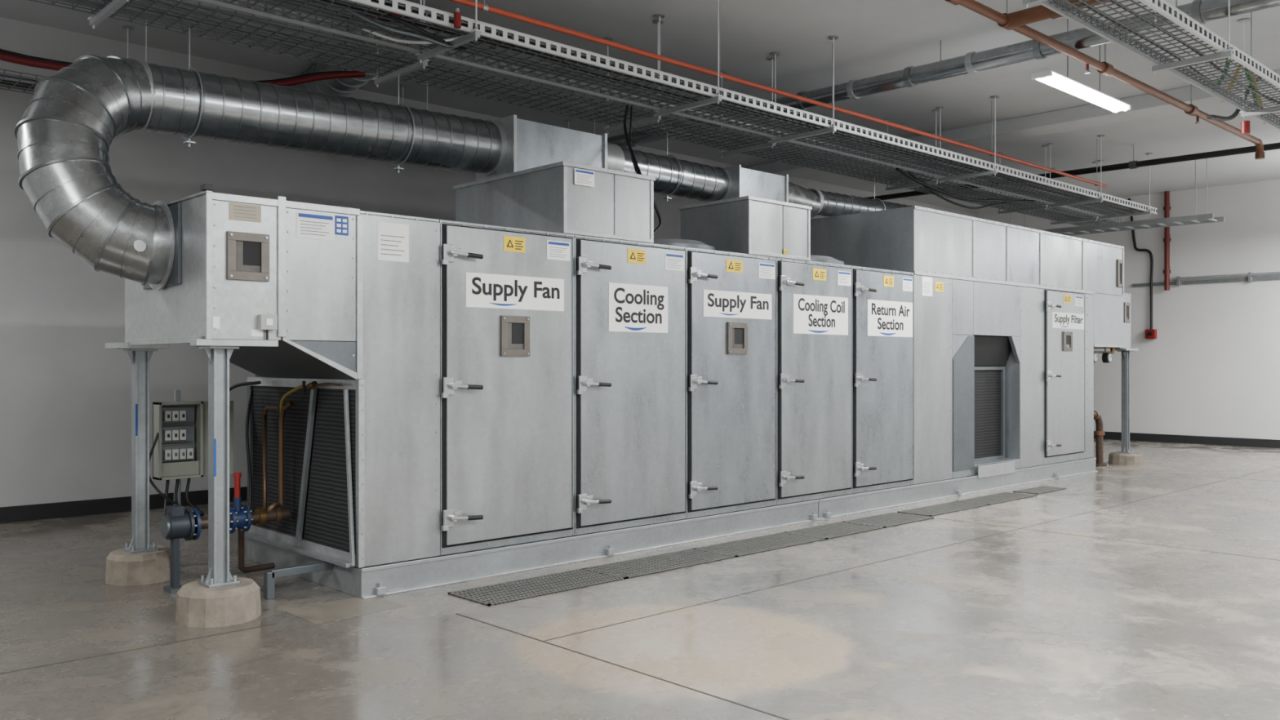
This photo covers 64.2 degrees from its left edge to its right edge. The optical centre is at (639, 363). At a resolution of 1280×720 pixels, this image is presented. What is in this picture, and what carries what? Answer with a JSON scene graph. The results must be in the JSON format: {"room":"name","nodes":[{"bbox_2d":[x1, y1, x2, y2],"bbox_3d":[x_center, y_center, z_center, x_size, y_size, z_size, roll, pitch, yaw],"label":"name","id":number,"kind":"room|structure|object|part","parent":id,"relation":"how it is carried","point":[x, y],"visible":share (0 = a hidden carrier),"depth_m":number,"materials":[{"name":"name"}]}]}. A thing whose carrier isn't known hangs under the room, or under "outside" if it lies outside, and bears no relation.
{"room":"plant room","nodes":[
{"label":"plant room","id":0,"kind":"room"},
{"bbox_2d":[0,68,45,94],"bbox_3d":[-4.405,-2.480,10.016,11.008,0.068,0.458,0,0,-43],"label":"cable tray","id":1,"kind":"object","parent":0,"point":[3,82],"depth_m":8.93,"materials":[{"name":"grey metal"}]},
{"bbox_2d":[0,48,364,86],"bbox_3d":[-4.562,-2.459,7.883,4.947,0.377,0.247,0,0,-34],"label":"hose","id":2,"kind":"object","parent":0,"point":[5,55],"visible":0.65,"depth_m":8.75,"materials":[{"name":"red"}]},
{"bbox_2d":[0,17,977,506],"bbox_3d":[-1.591,-0.875,13.881,24.800,5.150,0.200,0,0,-43],"label":"wall","id":3,"kind":"structure","parent":0,"point":[65,397],"depth_m":10.22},
{"bbox_2d":[0,486,247,523],"bbox_3d":[-1.516,1.425,13.801,24.400,0.150,0.020,0,0,-43],"label":"baseboard","id":4,"kind":"structure","parent":3,"relation":"attached to","point":[117,504],"depth_m":10.08,"materials":[{"name":"grey"}]},
{"bbox_2d":[0,438,1279,719],"bbox_3d":[3.149,1.599,8.867,24.400,0.202,13.600,0,0,-43],"label":"floor","id":5,"kind":"structure","parent":0,"point":[1150,590],"depth_m":5.82,"materials":[{"name":"concrete"}]},
{"bbox_2d":[105,546,170,586],"bbox_3d":[-3.472,1.400,7.093,0.440,0.200,0.429,0,0,-43],"label":"plinth","id":6,"kind":"object","parent":5,"relation":"on","point":[123,568],"visible":0.76,"depth_m":6.92,"materials":[{"name":"concrete"}]},
{"bbox_2d":[122,348,158,553],"bbox_3d":[-3.472,0.601,7.093,0.180,1.399,0.180,0,0,-43],"label":"post","id":7,"kind":"object","parent":6,"relation":"on","point":[140,542],"visible":0.99,"depth_m":7.08,"materials":[{"name":"metal"}]},
{"bbox_2d":[149,390,233,566],"bbox_3d":[-3.323,0.850,7.457,0.419,1.300,0.712,0,0,8],"label":"electrical panel","id":8,"kind":"object","parent":5,"relation":"on","point":[180,447],"visible":0.74,"depth_m":7.47,"materials":[{"name":"grey metal"}]},
{"bbox_2d":[175,577,261,627],"bbox_3d":[-2.484,1.400,6.019,0.470,0.200,0.458,0,0,-43],"label":"plinth","id":9,"kind":"object","parent":5,"relation":"on","point":[197,606],"visible":0.9,"depth_m":5.84,"materials":[{"name":"concrete"}]},
{"bbox_2d":[197,346,239,588],"bbox_3d":[-2.484,0.601,6.019,0.180,1.399,0.180,0,0,-43],"label":"post","id":10,"kind":"object","parent":9,"relation":"on","point":[219,575],"visible":1,"depth_m":6.01,"materials":[{"name":"metal"}]},
{"bbox_2d":[160,472,290,594],"bbox_3d":[-2.843,1.125,6.999,0.321,0.750,0.867,0,0,41],"label":"pump","id":11,"kind":"object","parent":5,"relation":"on","point":[179,522],"visible":0.85,"depth_m":6.87,"materials":[{"name":"blue"}]},
{"bbox_2d":[105,160,1137,599],"bbox_3d":[1.891,-0.102,11.158,13.780,3.205,1.863,0,0,-43],"label":"air handling unit","id":12,"kind":"object","parent":5,"relation":"on","point":[531,365],"visible":0.99,"depth_m":8.02,"materials":[{"name":"metal"}]},
{"bbox_2d":[257,314,277,339],"bbox_3d":[-2.221,-0.215,6.090,0.100,0.150,0.056,0,0,-43],"label":"switch","id":13,"kind":"object","parent":12,"relation":"attached to","point":[267,323],"depth_m":6.09,"materials":[{"name":"grey plastic"}]},
{"bbox_2d":[14,26,939,289],"bbox_3d":[0.352,-1.380,9.903,11.156,1.840,1.008,0,0,-43],"label":"ventilation duct","id":14,"kind":"object","parent":12,"relation":"attached to","point":[65,133],"visible":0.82,"depth_m":6.97,"materials":[{"name":"metal"}]},
{"bbox_2d":[623,104,662,234],"bbox_3d":[0.030,-1.675,9.035,0.269,1.375,0.709,0,0,-9],"label":"cable","id":15,"kind":"object","parent":12,"relation":"attached to","point":[634,162],"visible":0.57,"depth_m":9.17,"materials":[{"name":"black plastic"}]},
{"bbox_3d":[1.515,1.350,10.821,11.610,0.300,1.835,0,0,-43],"label":"rail","id":16,"kind":"part","parent":12,"relation":"part of","materials":[{"name":"metal"}]},
{"bbox_2d":[1093,347,1114,363],"bbox_3d":[6.630,-0.117,14.631,0.878,0.222,0.106,0,0,-43],"label":"pressure gauge","id":17,"kind":"object","parent":12,"relation":"attached to","point":[1106,356],"visible":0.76,"depth_m":14.70,"materials":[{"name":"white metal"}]},
{"bbox_2d":[448,485,1066,606],"bbox_3d":[1.971,1.495,9.364,8.430,0.010,0.460,0,0,-43],"label":"floor drain grate","id":18,"kind":"object","parent":5,"relation":"on","point":[532,587],"visible":1,"depth_m":7.96,"materials":[{"name":"black metal"}]},
{"bbox_2d":[1093,389,1106,466],"bbox_3d":[6.458,0.816,14.705,0.891,1.369,0.214,0,0,-39],"label":"pipe","id":19,"kind":"object","parent":5,"relation":"on","point":[1099,433],"visible":0.39,"depth_m":14.88,"materials":[{"name":"brown metal"}]},
{"bbox_2d":[1108,451,1143,465],"bbox_3d":[7.261,1.420,15.260,0.480,0.160,0.468,0,0,-43],"label":"plinth","id":20,"kind":"object","parent":5,"relation":"on","point":[1114,458],"visible":0.96,"depth_m":15.07,"materials":[{"name":"concrete"}]},
{"bbox_2d":[1116,350,1133,453],"bbox_3d":[7.261,0.576,15.260,0.180,1.529,0.180,0,0,-43],"label":"post","id":21,"kind":"object","parent":20,"relation":"on","point":[1125,354],"visible":1,"depth_m":15.23,"materials":[{"name":"metal"}]},
{"bbox_2d":[0,0,1279,213],"bbox_3d":[3.149,-3.350,8.867,24.400,0.200,13.600,0,0,-43],"label":"ceiling","id":22,"kind":"structure","parent":0,"point":[876,37],"depth_m":11.08,"materials":[{"name":"grey concrete"}]},
{"bbox_2d":[0,12,595,133],"bbox_3d":[-4.405,-2.803,10.016,11.008,0.886,0.630,0,0,-43],"label":"cable tray","id":23,"kind":"object","parent":22,"relation":"hanging from","point":[3,82],"visible":0.09,"depth_m":9.06,"materials":[{"name":"silver metal"}]},
{"bbox_2d":[288,0,434,97],"bbox_3d":[-2.893,-3.000,10.236,0.456,0.454,3.149,0,0,-34],"label":"cable tray","id":24,"kind":"object","parent":22,"relation":"hanging from","point":[340,86],"visible":0.26,"depth_m":10.20,"materials":[{"name":"metal"}]},
{"bbox_2d":[28,0,1120,226],"bbox_3d":[1.161,-2.768,11.116,18.608,0.956,0.820,0,0,-43],"label":"cable tray","id":25,"kind":"object","parent":22,"relation":"hanging from","point":[340,51],"visible":0.83,"depth_m":8.91,"materials":[{"name":"silver metal"}]},
{"bbox_2d":[193,0,1157,220],"bbox_3d":[1.454,-2.756,10.223,17.808,0.980,0.840,0,0,-43],"label":"cable tray","id":26,"kind":"object","parent":22,"relation":"hanging from","point":[379,23],"visible":1,"depth_m":8.84,"materials":[{"name":"silver metal"}]},
{"bbox_2d":[453,8,461,28],"bbox_3d":[-1.272,-2.405,7.109,0.050,0.130,0.052,0,0,-43],"label":"valve","id":27,"kind":"object","parent":26,"relation":"attached to","point":[457,15],"visible":1,"depth_m":7.09,"materials":[{"name":"red paint"}]},
{"bbox_2d":[895,167,1035,208],"bbox_3d":[4.423,-2.223,13.632,3.605,0.309,0.054,0,0,-43],"label":"cable bundle","id":28,"kind":"object","parent":26,"relation":"hanging from","point":[911,176],"visible":1,"depth_m":13.36,"materials":[{"name":"black plastic"}]},
{"bbox_2d":[448,0,1106,187],"bbox_3d":[0.976,-2.904,9.419,16.000,0.684,0.071,0,0,-43],"label":"conduit","id":29,"kind":"object","parent":22,"relation":"attached to","point":[484,7],"visible":0.91,"depth_m":9.21,"materials":[{"name":"orange"}]},
{"bbox_2d":[607,0,1279,147],"bbox_3d":[3.518,-3.046,9.767,0.222,0.400,12.403,0,0,-45],"label":"pipe","id":30,"kind":"object","parent":22,"relation":"attached to","point":[1202,11],"visible":0.57,"depth_m":9.94,"materials":[{"name":"metal"}]},
{"bbox_2d":[746,69,1279,177],"bbox_3d":[6.601,-3.160,12.130,0.500,0.180,13.600,0,0,-43],"label":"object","id":31,"kind":"structure","parent":22,"relation":"attached to","point":[1145,105],"depth_m":13.20,"materials":[{"name":"grey metal"}]},
{"bbox_2d":[863,142,1279,200],"bbox_3d":[7.939,-3.068,14.566,11.305,0.356,0.123,0,0,45],"label":"conduit","id":32,"kind":"object","parent":22,"relation":"attached to","point":[1133,164],"visible":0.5,"depth_m":15.08,"materials":[{"name":"black plastic"}]},
{"bbox_2d":[1031,18,1131,112],"bbox_3d":[4.295,-2.913,9.868,1.840,0.666,0.180,0,0,-43],"label":"lamp","id":33,"kind":"object","parent":22,"relation":"hanging from","point":[1046,76],"visible":0.93,"depth_m":9.71,"materials":[{"name":"white plastic"}]},
{"bbox_2d":[944,0,1264,159],"bbox_3d":[4.183,-2.923,6.394,14.505,0.646,4.585,0,0,-43],"label":"pipe","id":34,"kind":"object","parent":22,"relation":"hanging from","point":[1016,21],"visible":0.89,"depth_m":9.05,"materials":[{"name":"orange metal"}]},
{"bbox_2d":[1024,158,1224,235],"bbox_3d":[7.645,-2.733,17.212,0.520,1.026,3.850,0,0,-43],"label":"cable tray","id":35,"kind":"object","parent":22,"relation":"hanging from","point":[1195,219],"visible":0.56,"depth_m":16.56,"materials":[{"name":"metal"}]},
{"bbox_2d":[1022,0,1279,130],"bbox_3d":[4.730,-2.778,8.360,6.808,0.936,0.630,0,0,-43],"label":"cable tray","id":36,"kind":"object","parent":22,"relation":"hanging from","point":[1226,53],"visible":1,"depth_m":7.79,"materials":[{"name":"silver metal"}]},
{"bbox_2d":[1206,58,1266,134],"bbox_3d":[5.792,-2.624,9.858,1.622,0.787,0.091,0,0,-43],"label":"cable loop","id":37,"kind":"object","parent":36,"relation":"attached to","point":[1245,125],"visible":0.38,"depth_m":9.96,"materials":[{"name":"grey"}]},
{"bbox_2d":[1164,0,1279,82],"bbox_3d":[5.526,-2.940,9.119,4.400,0.612,0.052,0,0,-43],"label":"cable tray","id":38,"kind":"object","parent":22,"relation":"hanging from","point":[1175,0],"visible":0.13,"depth_m":8.98,"materials":[{"name":"silver metal"}]},
{"bbox_2d":[977,179,1279,439],"bbox_3d":[12.087,-0.875,17.317,0.200,5.150,13.600,0,0,-43],"label":"wall","id":39,"kind":"structure","parent":0,"point":[1211,368],"depth_m":18.91,"materials":[{"name":"white paint"}]},
{"bbox_2d":[1128,198,1156,338],"bbox_3d":[9.648,-1.837,19.639,0.145,2.733,0.525,0,0,-43],"label":"conduit","id":40,"kind":"object","parent":39,"relation":"attached to","point":[1151,333],"visible":0.82,"depth_m":19.51,"materials":[{"name":"black plastic"}]},
{"bbox_2d":[1163,191,1170,290],"bbox_3d":[9.968,-2.313,19.291,0.158,1.866,0.130,0,0,-43],"label":"pipe","id":41,"kind":"object","parent":39,"relation":"attached to","point":[1166,207],"visible":1,"depth_m":19.25,"materials":[{"name":"red metal"}]},
{"bbox_2d":[1093,431,1279,448],"bbox_3d":[12.014,1.425,17.234,0.020,0.150,13.580,0,0,-43],"label":"baseboard","id":42,"kind":"structure","parent":39,"relation":"attached to","point":[1238,442],"depth_m":18.96,"materials":[{"name":"grey"}]},
{"bbox_2d":[1132,271,1279,287],"bbox_3d":[12.234,-1.545,16.940,0.095,0.170,7.850,0,0,-43],"label":"rail","id":43,"kind":"object","parent":39,"relation":"attached to","point":[1250,278],"visible":1,"depth_m":18.66,"materials":[{"name":"metal"}]}
]}

